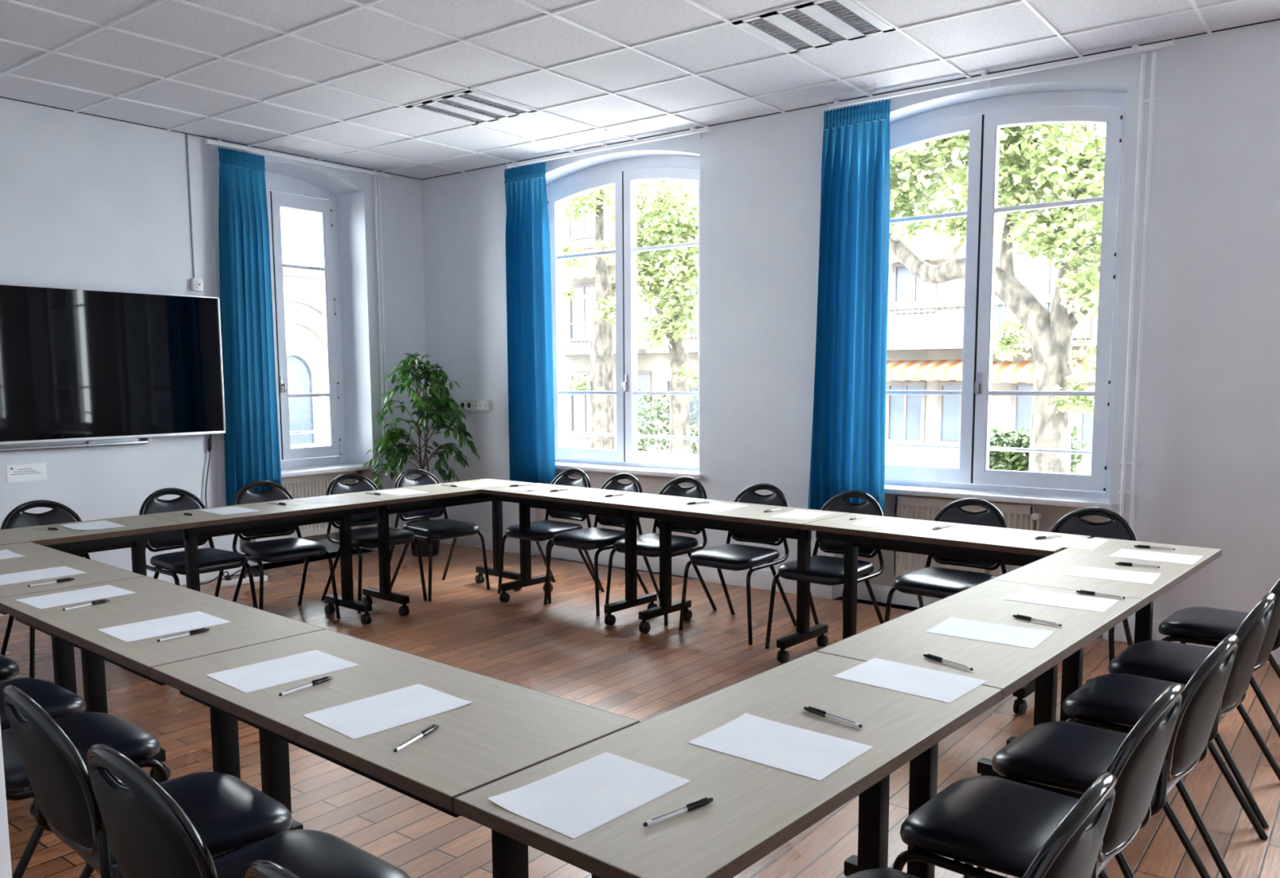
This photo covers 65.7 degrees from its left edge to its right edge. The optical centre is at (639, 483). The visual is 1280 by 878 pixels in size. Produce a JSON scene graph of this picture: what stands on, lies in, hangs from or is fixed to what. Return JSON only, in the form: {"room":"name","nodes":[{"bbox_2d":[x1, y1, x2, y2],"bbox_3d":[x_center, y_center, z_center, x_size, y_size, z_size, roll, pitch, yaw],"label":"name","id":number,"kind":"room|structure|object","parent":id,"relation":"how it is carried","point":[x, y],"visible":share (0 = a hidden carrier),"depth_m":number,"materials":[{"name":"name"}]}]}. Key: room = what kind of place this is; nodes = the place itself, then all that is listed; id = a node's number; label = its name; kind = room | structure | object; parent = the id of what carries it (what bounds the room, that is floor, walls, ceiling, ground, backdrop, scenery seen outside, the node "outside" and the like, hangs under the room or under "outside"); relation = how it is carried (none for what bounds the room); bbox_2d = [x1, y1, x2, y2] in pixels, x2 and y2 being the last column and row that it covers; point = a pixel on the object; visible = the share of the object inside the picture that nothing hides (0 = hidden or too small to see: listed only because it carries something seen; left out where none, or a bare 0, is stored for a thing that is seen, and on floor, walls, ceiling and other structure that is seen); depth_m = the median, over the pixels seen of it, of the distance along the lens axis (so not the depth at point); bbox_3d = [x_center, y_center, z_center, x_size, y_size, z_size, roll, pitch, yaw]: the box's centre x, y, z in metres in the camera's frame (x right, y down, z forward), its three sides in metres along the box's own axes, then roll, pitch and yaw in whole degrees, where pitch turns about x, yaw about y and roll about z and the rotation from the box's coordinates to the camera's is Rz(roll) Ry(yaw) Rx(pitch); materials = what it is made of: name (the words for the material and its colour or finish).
{"room":"meeting room","nodes":[
{"label":"meeting room","id":0,"kind":"room"},
{"bbox_2d":[0,97,430,573],"bbox_3d":[-4.367,-0.711,5.966,0.620,3.696,7.400,4,8,37],"label":"wall","id":1,"kind":"structure","parent":0,"point":[87,202],"depth_m":6.75,"materials":[{"name":"paint"}]},
{"bbox_2d":[5,462,47,483],"bbox_3d":[-3.840,-0.064,6.210,0.003,0.107,0.226,4,8,37],"label":"notice","id":2,"kind":"object","parent":1,"relation":"attached to","point":[30,472],"visible":1,"depth_m":6.21,"materials":[{"name":"white paper"}]},
{"bbox_2d":[0,437,152,452],"bbox_3d":[-3.636,-0.253,6.418,0.052,0.048,0.940,4,8,37],"label":"marker tray","id":3,"kind":"object","parent":1,"relation":"attached to","point":[15,447],"visible":0.91,"depth_m":6.40,"materials":[{"name":"metal"}]},
{"bbox_2d":[0,284,226,444],"bbox_3d":[-3.551,-0.764,6.447,0.090,0.967,1.732,4,8,37],"label":"wall screen","id":4,"kind":"object","parent":1,"relation":"attached to","point":[76,365],"visible":1,"depth_m":6.47,"materials":[{"name":"glass"}]},
{"bbox_2d":[185,133,195,278],"bbox_3d":[-3.144,-1.930,6.932,0.008,0.988,0.009,4,8,37],"label":"duct","id":5,"kind":"object","parent":1,"relation":"attached to","point":[186,135],"visible":1,"depth_m":6.93,"materials":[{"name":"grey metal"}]},
{"bbox_2d":[0,537,410,617],"bbox_3d":[-3.604,0.693,6.791,0.268,0.120,5.382,4,8,37],"label":"baseboard","id":6,"kind":"structure","parent":1,"relation":"attached to","point":[331,548],"depth_m":7.24,"materials":[{"name":"white paint"}]},
{"bbox_2d":[204,138,392,552],"bbox_3d":[-2.782,-0.941,7.901,0.675,3.124,1.604,4,8,37],"label":"window","id":7,"kind":"structure","parent":1,"relation":"in","point":[282,191],"depth_m":8.14,"materials":[{"name":"paint"}]},
{"bbox_2d":[211,146,281,506],"bbox_3d":[-2.881,-1.087,7.224,0.473,2.601,0.121,-6,8,-43],"label":"curtain","id":8,"kind":"object","parent":7,"relation":"hanging from","point":[249,450],"visible":0.95,"depth_m":7.21,"materials":[{"name":"blue fabric"}]},
{"bbox_2d":[249,471,364,548],"bbox_3d":[-2.658,0.264,7.987,0.095,0.668,1.014,4,8,37],"label":"radiator","id":9,"kind":"object","parent":1,"relation":"attached to","point":[316,485],"visible":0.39,"depth_m":7.98,"materials":[{"name":"metal"}]},
{"bbox_2d":[281,471,353,478],"bbox_3d":[-2.687,-0.063,7.945,0.060,0.008,0.970,4,8,37],"label":"grille","id":10,"kind":"object","parent":9,"relation":"attached to","point":[334,474],"depth_m":8.05,"materials":[{"name":"metal"}]},
{"bbox_2d":[373,176,391,547],"bbox_3d":[-2.155,-0.979,8.291,0.056,3.070,0.085,4,8,37],"label":"pipes","id":11,"kind":"object","parent":1,"relation":"attached to","point":[387,482],"visible":0.71,"depth_m":8.22,"materials":[{"name":"metal"}]},
{"bbox_2d":[0,0,1279,180],"bbox_3d":[0.391,-1.968,2.247,11.320,0.066,7.320,4,8,37],"label":"ceiling","id":12,"kind":"structure","parent":0,"point":[331,81],"depth_m":5.31,"materials":[{"name":"tile"}]},
{"bbox_2d":[404,90,537,125],"bbox_3d":[-1.062,-2.385,6.251,0.580,0.057,0.580,4,8,37],"label":"ceiling lamp","id":13,"kind":"object","parent":12,"relation":"attached to","point":[487,107],"visible":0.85,"depth_m":6.24,"materials":[{"name":"white"}]},
{"bbox_2d":[731,0,895,53],"bbox_3d":[0.846,-2.238,4.801,0.580,0.057,0.580,4,8,37],"label":"ceiling lamp","id":14,"kind":"object","parent":12,"relation":"attached to","point":[847,31],"visible":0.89,"depth_m":4.79,"materials":[{"name":"white"}]},
{"bbox_2d":[0,542,1279,877],"bbox_3d":[0.300,1.190,2.846,11.800,0.060,7.600,4,8,37],"label":"floor","id":15,"kind":"structure","parent":0,"point":[561,648],"depth_m":4.61,"materials":[{"name":"brown wood"}]},
{"bbox_2d":[0,653,19,681],"bbox_3d":[-2.527,0.692,3.487,0.503,0.831,0.533,5,8,41],"label":"chair","id":16,"kind":"object","parent":15,"relation":"on","point":[9,668],"visible":0.29,"depth_m":3.53,"materials":[{"name":"leather"}]},
{"bbox_2d":[0,677,86,732],"bbox_3d":[-2.062,0.734,3.084,0.503,0.831,0.533,5,8,40],"label":"chair","id":17,"kind":"object","parent":15,"relation":"on","point":[57,701],"visible":0.37,"depth_m":3.13,"materials":[{"name":"leather"}]},
{"bbox_2d":[0,500,90,678],"bbox_3d":[-2.980,0.521,5.100,0.533,0.831,0.503,5,8,41],"label":"chair","id":18,"kind":"object","parent":15,"relation":"on","point":[17,517],"visible":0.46,"depth_m":5.16,"materials":[{"name":"black plastic"}]},
{"bbox_2d":[0,542,146,791],"bbox_3d":[-2.438,0.690,3.900,1.200,0.735,0.500,5,8,41],"label":"folding table","id":19,"kind":"object","parent":15,"relation":"on","point":[38,557],"visible":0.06,"depth_m":3.68,"materials":[{"name":"laminate"}]},
{"bbox_2d":[0,566,86,585],"bbox_3d":[-2.250,0.343,3.672,0.210,0.001,0.297,5,8,40],"label":"paper sheet","id":20,"kind":"object","parent":19,"relation":"on","point":[25,576],"visible":1,"depth_m":3.68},
{"bbox_2d":[0,712,168,877],"bbox_3d":[-1.655,0.769,2.737,0.503,0.831,0.533,5,8,41],"label":"chair","id":21,"kind":"object","parent":15,"relation":"on","point":[84,730],"visible":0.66,"depth_m":2.74,"materials":[{"name":"leather"}]},
{"bbox_2d":[0,515,186,576],"bbox_3d":[-2.859,0.603,4.726,0.500,0.735,1.200,5,8,41],"label":"folding table","id":22,"kind":"object","parent":15,"relation":"on","point":[138,530],"visible":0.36,"depth_m":4.80,"materials":[{"name":"laminate"}]},
{"bbox_2d":[59,520,125,529],"bbox_3d":[-2.711,0.209,4.910,0.297,0.007,0.210,6,8,43],"label":"paper sheet","id":23,"kind":"object","parent":22,"relation":"on","point":[98,525],"visible":1,"depth_m":4.90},
{"bbox_2d":[1,684,293,877],"bbox_3d":[-1.117,0.816,2.277,0.503,0.831,0.533,5,8,43],"label":"chair","id":24,"kind":"object","parent":15,"relation":"on","point":[228,813],"visible":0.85,"depth_m":2.09,"materials":[{"name":"leather"}]},
{"bbox_2d":[0,576,325,857],"bbox_3d":[-1.527,0.769,3.119,1.200,0.735,0.500,5,8,41],"label":"folding table","id":25,"kind":"object","parent":15,"relation":"on","point":[153,598],"visible":0.38,"depth_m":2.98,"materials":[{"name":"laminate"}]},
{"bbox_2d":[16,585,136,608],"bbox_3d":[-1.885,0.380,3.317,0.210,0.001,0.297,5,8,39],"label":"paper sheet","id":26,"kind":"object","parent":25,"relation":"on","point":[53,600],"visible":1,"depth_m":3.31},
{"bbox_2d":[97,611,230,642],"bbox_3d":[-1.397,0.420,2.917,0.210,0.001,0.297,5,8,41],"label":"paper sheet","id":27,"kind":"object","parent":25,"relation":"on","point":[128,633],"visible":1,"depth_m":2.91,"materials":[{"name":"paper"}]},
{"bbox_2d":[138,488,257,608],"bbox_3d":[-2.548,0.459,5.654,0.533,0.831,0.503,5,8,39],"label":"chair","id":28,"kind":"object","parent":15,"relation":"on","point":[211,559],"visible":0.7,"depth_m":5.66,"materials":[{"name":"leather"}]},
{"bbox_2d":[200,568,270,587],"bbox_3d":[-2.958,0.661,7.172,0.553,0.099,0.374,-6,8,-40],"label":"power strip","id":29,"kind":"object","parent":15,"relation":"on","point":[228,581],"visible":0.69,"depth_m":7.05,"materials":[{"name":"white plastic"}]},
{"bbox_2d":[85,743,410,877],"bbox_3d":[-0.752,0.849,1.949,0.503,0.831,0.533,5,8,40],"label":"chair","id":30,"kind":"object","parent":15,"relation":"on","point":[150,835],"visible":0.97,"depth_m":1.74,"materials":[{"name":"leather"}]},
{"bbox_2d":[145,493,387,625],"bbox_3d":[-2.075,0.502,5.628,0.500,0.735,1.200,5,8,41],"label":"folding table","id":31,"kind":"object","parent":15,"relation":"on","point":[202,524],"visible":0.63,"depth_m":5.54,"materials":[{"name":"laminate"}]},
{"bbox_2d":[198,506,259,515],"bbox_3d":[-2.256,0.150,5.448,0.297,0.004,0.210,5,8,41],"label":"paper sheet","id":32,"kind":"object","parent":31,"relation":"on","point":[228,510],"visible":1,"depth_m":5.45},
{"bbox_2d":[289,496,346,503],"bbox_3d":[-1.906,0.102,5.889,0.297,0.001,0.210,5,8,40],"label":"paper sheet","id":33,"kind":"object","parent":31,"relation":"on","point":[321,500],"visible":1,"depth_m":5.89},
{"bbox_2d":[243,859,300,877],"bbox_3d":[-0.292,0.894,1.518,0.503,0.831,0.533,5,8,41],"label":"chair","id":34,"kind":"object","parent":15,"relation":"on","point":[259,868],"visible":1,"depth_m":1.30,"materials":[{"name":"black plastic"}]},
{"bbox_2d":[231,480,340,618],"bbox_3d":[-2.188,0.418,6.018,0.503,0.831,0.533,-6,8,-43],"label":"chair","id":35,"kind":"object","parent":15,"relation":"on","point":[286,549],"visible":0.81,"depth_m":6.00,"materials":[{"name":"leather"}]},
{"bbox_2d":[320,473,426,613],"bbox_3d":[-1.760,0.367,6.473,0.533,0.831,0.503,6,9,44],"label":"chair","id":36,"kind":"object","parent":15,"relation":"on","point":[366,538],"visible":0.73,"depth_m":6.46,"materials":[{"name":"leather"}]},
{"bbox_2d":[150,629,639,877],"bbox_3d":[-0.616,0.849,2.337,1.200,0.735,0.500,5,8,41],"label":"folding table","id":37,"kind":"object","parent":15,"relation":"on","point":[508,729],"visible":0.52,"depth_m":2.14,"materials":[{"name":"laminate"}]},
{"bbox_2d":[205,649,359,693],"bbox_3d":[-0.888,0.466,2.470,0.210,0.001,0.297,5,8,42],"label":"paper sheet","id":38,"kind":"object","parent":37,"relation":"on","point":[266,674],"visible":1,"depth_m":2.46,"materials":[{"name":"paper"}]},
{"bbox_2d":[278,675,332,696],"bbox_3d":[-0.783,0.475,2.324,0.010,0.012,0.150,3,7,31],"label":"ballpoint pen","id":39,"kind":"object","parent":37,"relation":"on","point":[324,679],"visible":1,"depth_m":2.33,"materials":[{"name":"black plastic"}]},
{"bbox_2d":[302,684,473,739],"bbox_3d":[-0.550,0.495,2.173,0.210,0.004,0.297,5,8,43],"label":"paper sheet","id":40,"kind":"object","parent":37,"relation":"on","point":[357,719],"visible":1,"depth_m":2.16,"materials":[{"name":"paper"}]},
{"bbox_2d":[393,724,439,752],"bbox_3d":[-0.447,0.510,1.988,0.010,0.012,0.150,2,7,22],"label":"ballpoint pen","id":41,"kind":"object","parent":37,"relation":"on","point":[433,727],"visible":1,"depth_m":1.99,"materials":[{"name":"plastic"}]},
{"bbox_2d":[362,352,479,556],"bbox_3d":[-1.789,-0.232,8.099,0.928,1.661,0.456,-2,6,-14],"label":"potted plant","id":42,"kind":"object","parent":15,"relation":"on","point":[444,402],"visible":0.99,"depth_m":8.05,"materials":[{"name":"plant"}]},
{"bbox_2d":[407,520,439,556],"bbox_3d":[-1.776,0.457,8.195,0.284,0.270,0.284,4,8,37],"label":"pot","id":43,"kind":"object","parent":42,"relation":"attached to","point":[424,544],"depth_m":8.11,"materials":[{"name":"plastic"}]},
{"bbox_2d":[341,478,533,616],"bbox_3d":[-1.291,0.401,6.532,0.500,0.735,1.200,5,8,41],"label":"folding table","id":44,"kind":"object","parent":15,"relation":"on","point":[438,496],"visible":0.66,"depth_m":6.28,"materials":[{"name":"metal"}]},
{"bbox_2d":[375,488,428,495],"bbox_3d":[-1.509,0.058,6.283,0.210,0.001,0.297,-6,9,-44],"label":"paper sheet","id":45,"kind":"object","parent":44,"relation":"on","point":[401,491],"visible":1,"depth_m":6.27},
{"bbox_2d":[391,468,489,601],"bbox_3d":[-1.396,0.330,6.795,0.533,0.831,0.503,6,8,43],"label":"chair","id":46,"kind":"object","parent":15,"relation":"on","point":[440,529],"visible":0.62,"depth_m":6.78,"materials":[{"name":"leather"}]},
{"bbox_2d":[497,468,599,604],"bbox_3d":[-0.608,0.335,6.716,0.503,0.831,0.533,5,8,40],"label":"chair","id":47,"kind":"object","parent":15,"relation":"on","point":[545,530],"visible":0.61,"depth_m":6.69,"materials":[{"name":"leather"}]},
{"bbox_2d":[481,483,671,626],"bbox_3d":[-0.406,0.426,6.251,1.200,0.735,0.500,5,8,41],"label":"folding table","id":48,"kind":"object","parent":15,"relation":"on","point":[598,505],"visible":0.73,"depth_m":6.06,"materials":[{"name":"beige wood"}]},
{"bbox_2d":[561,490,614,497],"bbox_3d":[-0.315,0.066,6.155,0.210,0.001,0.297,4,7,33],"label":"paper sheet","id":49,"kind":"object","parent":48,"relation":"on","point":[587,493],"visible":1,"depth_m":6.16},
{"bbox_2d":[543,473,648,616],"bbox_3d":[-0.262,0.370,6.373,0.503,0.831,0.533,5,8,43],"label":"chair","id":50,"kind":"object","parent":15,"relation":"on","point":[593,538],"visible":0.7,"depth_m":6.34,"materials":[{"name":"leather"}]},
{"bbox_2d":[604,476,716,626],"bbox_3d":[0.137,0.394,6.130,0.503,0.831,0.533,5,8,41],"label":"chair","id":51,"kind":"object","parent":15,"relation":"on","point":[647,544],"visible":0.64,"depth_m":6.11,"materials":[{"name":"leather"}]},
{"bbox_2d":[453,651,1002,877],"bbox_3d":[0.260,0.876,2.045,0.500,0.735,1.200,5,8,41],"label":"folding table","id":52,"kind":"object","parent":15,"relation":"on","point":[756,808],"visible":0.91,"depth_m":1.83,"materials":[{"name":"laminate"}]},
{"bbox_2d":[487,751,691,839],"bbox_3d":[-0.085,0.538,1.739,0.210,0.007,0.297,5,8,41],"label":"paper sheet","id":53,"kind":"object","parent":52,"relation":"on","point":[576,800],"visible":1,"depth_m":1.73,"materials":[{"name":"paper"}]},
{"bbox_2d":[643,797,713,826],"bbox_3d":[0.065,0.544,1.644,0.150,0.012,0.010,-5,8,-39],"label":"ballpoint pen","id":54,"kind":"object","parent":52,"relation":"on","point":[704,802],"visible":1,"depth_m":1.65,"materials":[{"name":"black plastic"}]},
{"bbox_2d":[687,713,872,781],"bbox_3d":[0.275,0.514,1.954,0.297,0.004,0.210,5,8,39],"label":"paper sheet","id":55,"kind":"object","parent":52,"relation":"on","point":[796,750],"visible":1,"depth_m":1.95,"materials":[{"name":"paper"}]},
{"bbox_2d":[803,706,862,728],"bbox_3d":[0.407,0.494,2.096,0.010,0.012,0.150,-6,8,-41],"label":"ballpoint pen","id":56,"kind":"object","parent":52,"relation":"on","point":[815,711],"visible":1,"depth_m":2.10,"materials":[{"name":"black plastic"}]},
{"bbox_2d":[832,657,987,702],"bbox_3d":[0.645,0.469,2.374,0.297,0.001,0.210,5,8,42],"label":"paper sheet","id":57,"kind":"object","parent":52,"relation":"on","point":[944,686],"visible":1,"depth_m":2.37,"materials":[{"name":"paper"}]},
{"bbox_2d":[619,496,849,662],"bbox_3d":[0.501,0.506,5.473,1.200,0.735,0.500,5,8,41],"label":"folding table","id":58,"kind":"object","parent":15,"relation":"on","point":[751,518],"visible":0.91,"depth_m":5.32,"materials":[{"name":"laminate"}]},
{"bbox_2d":[690,502,747,511],"bbox_3d":[0.441,0.130,5.500,0.210,0.007,0.297,4,8,35],"label":"paper sheet","id":59,"kind":"object","parent":58,"relation":"on","point":[717,506],"visible":1,"depth_m":5.49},
{"bbox_2d":[771,509,831,519],"bbox_3d":[0.845,0.164,5.176,0.210,0.004,0.297,4,8,35],"label":"paper sheet","id":60,"kind":"object","parent":58,"relation":"on","point":[797,514],"visible":1,"depth_m":5.18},
{"bbox_2d":[678,483,796,644],"bbox_3d":[0.580,0.437,5.714,0.503,0.831,0.533,5,8,40],"label":"chair","id":61,"kind":"object","parent":15,"relation":"on","point":[730,557],"visible":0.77,"depth_m":5.67,"materials":[{"name":"leather"}]},
{"bbox_2d":[764,490,884,648],"bbox_3d":[1.029,0.477,5.319,0.503,0.831,0.533,5,8,41],"label":"chair","id":62,"kind":"object","parent":15,"relation":"on","point":[824,570],"visible":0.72,"depth_m":5.30,"materials":[{"name":"leather"}]},
{"bbox_2d":[884,497,1007,622],"bbox_3d":[1.558,0.513,4.968,0.503,0.831,0.533,5,8,42],"label":"chair","id":63,"kind":"object","parent":15,"relation":"on","point":[940,583],"visible":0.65,"depth_m":4.97,"materials":[{"name":"black leather"}]},
{"bbox_2d":[801,513,1091,715],"bbox_3d":[1.411,0.586,4.691,1.200,0.735,0.500,5,8,41],"label":"folding table","id":64,"kind":"object","parent":15,"relation":"on","point":[1020,548],"visible":0.5,"depth_m":4.59,"materials":[{"name":"laminate"}]},
{"bbox_2d":[851,517,915,528],"bbox_3d":[1.203,0.195,4.886,0.210,0.001,0.297,4,8,36],"label":"paper sheet","id":65,"kind":"object","parent":64,"relation":"on","point":[876,522],"visible":1,"depth_m":4.88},
{"bbox_2d":[950,526,1013,538],"bbox_3d":[1.577,0.228,4.564,0.210,0.001,0.297,4,8,35],"label":"paper sheet","id":66,"kind":"object","parent":64,"relation":"on","point":[971,531],"visible":1,"depth_m":4.56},
{"bbox_2d":[1040,536,1108,550],"bbox_3d":[1.873,0.256,4.274,0.210,0.004,0.297,4,8,37],"label":"paper sheet","id":67,"kind":"object","parent":64,"relation":"on","point":[1063,541],"visible":1,"depth_m":4.26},
{"bbox_2d":[814,579,1143,877],"bbox_3d":[1.046,0.775,2.950,0.500,0.735,1.200,5,8,41],"label":"folding table","id":68,"kind":"object","parent":15,"relation":"on","point":[903,639],"visible":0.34,"depth_m":2.74,"materials":[{"name":"laminate"}]},
{"bbox_2d":[923,653,973,671],"bbox_3d":[0.773,0.450,2.492,0.010,0.012,0.150,-4,7,-34],"label":"ballpoint pen","id":69,"kind":"object","parent":68,"relation":"on","point":[932,657],"visible":1,"depth_m":2.50,"materials":[{"name":"black plastic"}]},
{"bbox_2d":[925,617,1054,648],"bbox_3d":[0.987,0.420,2.798,0.297,0.004,0.210,4,8,37],"label":"paper sheet","id":70,"kind":"object","parent":68,"relation":"on","point":[1030,638],"visible":1,"depth_m":2.79,"materials":[{"name":"paper"}]},
{"bbox_2d":[1004,586,1118,613],"bbox_3d":[1.359,0.374,3.195,0.297,0.007,0.210,4,8,37],"label":"paper sheet","id":71,"kind":"object","parent":68,"relation":"on","point":[1028,595],"visible":1,"depth_m":3.19,"materials":[{"name":"paper"}]},
{"bbox_2d":[844,772,1117,877],"bbox_3d":[0.531,0.863,1.763,0.533,0.831,0.503,5,8,40],"label":"chair","id":72,"kind":"object","parent":15,"relation":"on","point":[1071,851],"visible":1,"depth_m":1.51,"materials":[{"name":"black plastic"}]},
{"bbox_2d":[891,683,1183,877],"bbox_3d":[0.895,0.811,2.229,0.533,0.831,0.503,5,8,41],"label":"chair","id":73,"kind":"object","parent":15,"relation":"on","point":[995,824],"visible":0.88,"depth_m":2.14,"materials":[{"name":"black leather"}]},
{"bbox_2d":[1049,507,1137,674],"bbox_3d":[2.019,0.552,4.579,0.503,0.831,0.533,5,8,40],"label":"chair","id":74,"kind":"object","parent":15,"relation":"on","point":[1072,523],"visible":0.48,"depth_m":4.69,"materials":[{"name":"black leather"}]},
{"bbox_2d":[991,537,1222,745],"bbox_3d":[1.830,0.674,3.853,0.500,0.735,1.200,5,8,41],"label":"folding table","id":75,"kind":"object","parent":15,"relation":"on","point":[1046,571],"visible":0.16,"depth_m":3.68,"materials":[{"name":"laminate"}]},
{"bbox_2d":[1061,565,1160,584],"bbox_3d":[1.708,0.330,3.595,0.297,0.004,0.210,4,8,35],"label":"paper sheet","id":76,"kind":"object","parent":75,"relation":"on","point":[1075,571],"visible":1,"depth_m":3.59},
{"bbox_2d":[1109,548,1203,564],"bbox_3d":[2.051,0.291,3.945,0.297,0.004,0.210,5,8,39],"label":"paper sheet","id":77,"kind":"object","parent":75,"relation":"on","point":[1126,553],"visible":1,"depth_m":3.94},
{"bbox_2d":[977,634,1239,877],"bbox_3d":[1.245,0.767,2.618,0.533,0.831,0.503,5,8,42],"label":"chair","id":78,"kind":"object","parent":15,"relation":"on","point":[1068,756],"visible":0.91,"depth_m":2.51,"materials":[{"name":"black leather"}]},
{"bbox_2d":[1052,592,1275,877],"bbox_3d":[1.629,0.716,3.075,0.533,0.831,0.503,5,8,41],"label":"chair","id":79,"kind":"object","parent":15,"relation":"on","point":[1108,701],"visible":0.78,"depth_m":2.98,"materials":[{"name":"black leather"}]},
{"bbox_2d":[1107,577,1279,829],"bbox_3d":[1.965,0.670,3.485,0.533,0.831,0.503,5,8,40],"label":"chair","id":80,"kind":"object","parent":15,"relation":"on","point":[1169,661],"visible":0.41,"depth_m":3.42,"materials":[{"name":"black leather"}]},
{"bbox_2d":[1158,606,1279,737],"bbox_3d":[2.424,0.611,4.017,0.533,0.831,0.503,5,8,41],"label":"chair","id":81,"kind":"object","parent":15,"relation":"on","point":[1200,625],"visible":0.66,"depth_m":3.96,"materials":[{"name":"leather"}]},
{"bbox_2d":[421,20,1279,638],"bbox_3d":[2.576,-0.704,5.583,12.120,3.696,0.420,4,8,37],"label":"wall","id":82,"kind":"structure","parent":0,"point":[1208,474],"depth_m":5.30,"materials":[{"name":"paint"}]},
{"bbox_2d":[473,400,489,411],"bbox_3d":[-1.326,-0.647,8.300,0.164,0.094,0.034,4,8,37],"label":"outlet","id":83,"kind":"object","parent":82,"relation":"attached to","point":[479,405],"visible":1,"depth_m":8.28,"materials":[{"name":"beige plastic"}]},
{"bbox_2d":[506,126,711,558],"bbox_3d":[-0.141,-0.922,7.574,1.894,3.130,0.495,4,8,37],"label":"window","id":84,"kind":"structure","parent":82,"relation":"in","point":[653,471],"depth_m":7.57,"materials":[{"name":"paint"}]},
{"bbox_2d":[503,162,555,484],"bbox_3d":[-0.869,-1.171,7.793,0.490,2.586,0.102,4,8,37],"label":"curtain","id":85,"kind":"object","parent":84,"relation":"hanging from","point":[531,439],"visible":0.97,"depth_m":7.77,"materials":[{"name":"blue fabric"}]},
{"bbox_2d":[440,532,1279,664],"bbox_3d":[2.654,0.793,5.489,11.300,0.140,0.138,4,8,37],"label":"baseboard","id":86,"kind":"structure","parent":82,"relation":"attached to","point":[761,579],"depth_m":6.92,"materials":[{"name":"white paint"}]},
{"bbox_2d":[893,494,1041,577],"bbox_3d":[1.953,0.448,5.978,0.874,0.688,0.095,4,8,37],"label":"radiator","id":87,"kind":"object","parent":82,"relation":"attached to","point":[1016,516],"visible":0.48,"depth_m":6.06,"materials":[{"name":"metal"}]},
{"bbox_2d":[895,494,1035,506],"bbox_3d":[1.945,0.107,5.968,0.830,0.008,0.060,4,8,37],"label":"grille","id":88,"kind":"object","parent":87,"relation":"attached to","point":[909,499],"depth_m":6.04,"materials":[{"name":"metal"}]},
{"bbox_2d":[826,39,1175,586],"bbox_3d":[2.068,-0.752,5.895,1.914,3.130,0.495,4,8,37],"label":"window","id":89,"kind":"structure","parent":82,"relation":"in","point":[1055,495],"depth_m":5.84,"materials":[{"name":"paint"}]},
{"bbox_2d":[807,98,890,516],"bbox_3d":[1.295,-1.004,6.145,0.541,2.586,0.117,4,8,37],"label":"curtain","id":90,"kind":"object","parent":89,"relation":"hanging from","point":[847,454],"visible":0.94,"depth_m":6.11,"materials":[{"name":"blue fabric"}]},
{"bbox_2d":[1114,51,1159,640],"bbox_3d":[2.626,-0.675,5.246,0.100,3.070,0.056,4,8,37],"label":"pipes","id":91,"kind":"object","parent":82,"relation":"attached to","point":[1151,102],"visible":0.94,"depth_m":5.19,"materials":[{"name":"metal"}]},
{"bbox_3d":[-0.738,-0.285,0.915,11.300,3.396,0.150,4,8,37],"label":"wall","id":92,"kind":"structure","parent":0,"visible":0},
{"bbox_2d":[0,723,12,877],"bbox_3d":[-0.735,0.239,0.980,0.051,2.240,0.164,4,8,37],"label":"door frame","id":93,"kind":"structure","parent":92,"relation":"attached to","point":[5,853],"depth_m":1.04,"materials":[{"name":"white paint"}]},
{"label":"outside","id":94,"kind":"structure","parent":0,"visible":0},
{"bbox_3d":[7.241,0.293,20.834,80.000,0.200,90.000,4,8,37],"label":"street","id":95,"kind":"object","parent":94,"visible":0},
{"bbox_2d":[280,208,327,448],"bbox_3d":[-8.362,-2.627,19.709,5.200,6.000,14.000,4,8,37],"label":"building","id":96,"kind":"structure","parent":95,"relation":"on","point":[300,234],"depth_m":18.44,"materials":[{"name":"stone"}]},
{"bbox_2d":[561,186,639,449],"bbox_3d":[-0.862,-2.346,16.900,1.925,6.094,1.257,4,8,37],"label":"plane tree","id":97,"kind":"object","parent":95,"relation":"on","point":[601,378],"visible":0.48,"depth_m":17.08,"materials":[{"name":"green plant"}]},
{"bbox_2d":[561,180,698,453],"bbox_3d":[1.239,-5.006,30.614,12.000,8.300,6.900,4,8,37],"label":"building","id":98,"kind":"structure","parent":95,"relation":"on","point":[653,366],"depth_m":29.07,"materials":[{"name":"stone"}]},
{"bbox_2d":[603,180,698,453],"bbox_3d":[0.394,-2.148,15.865,1.838,5.904,2.249,-3,7,-25],"label":"plane tree","id":99,"kind":"object","parent":95,"relation":"on","point":[673,321],"visible":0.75,"depth_m":15.66,"materials":[{"name":"green plant"}]},
{"bbox_2d":[636,384,697,453],"bbox_3d":[0.929,-0.630,17.988,2.913,2.334,0.824,4,8,37],"label":"hedge","id":100,"kind":"object","parent":95,"relation":"on","point":[660,405],"visible":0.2,"depth_m":18.32,"materials":[{"name":"green plant"}]},
{"bbox_2d":[884,124,1106,475],"bbox_3d":[9.942,-4.337,24.003,9.100,8.300,6.900,4,8,37],"label":"building","id":101,"kind":"structure","parent":95,"relation":"on","point":[925,320],"depth_m":22.90,"materials":[{"name":"stone"}]},
{"bbox_2d":[888,123,1106,473],"bbox_3d":[4.009,-2.141,12.127,2.186,6.661,4.531,-4,7,-33],"label":"plane tree","id":102,"kind":"object","parent":95,"relation":"on","point":[1050,335],"visible":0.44,"depth_m":11.54,"materials":[{"name":"green plant"}]},
{"bbox_2d":[988,426,1088,474],"bbox_3d":[5.020,0.199,12.892,1.412,1.898,0.809,4,8,37],"label":"hedge","id":103,"kind":"object","parent":95,"relation":"on","point":[997,437],"visible":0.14,"depth_m":12.77,"materials":[{"name":"green plant"}]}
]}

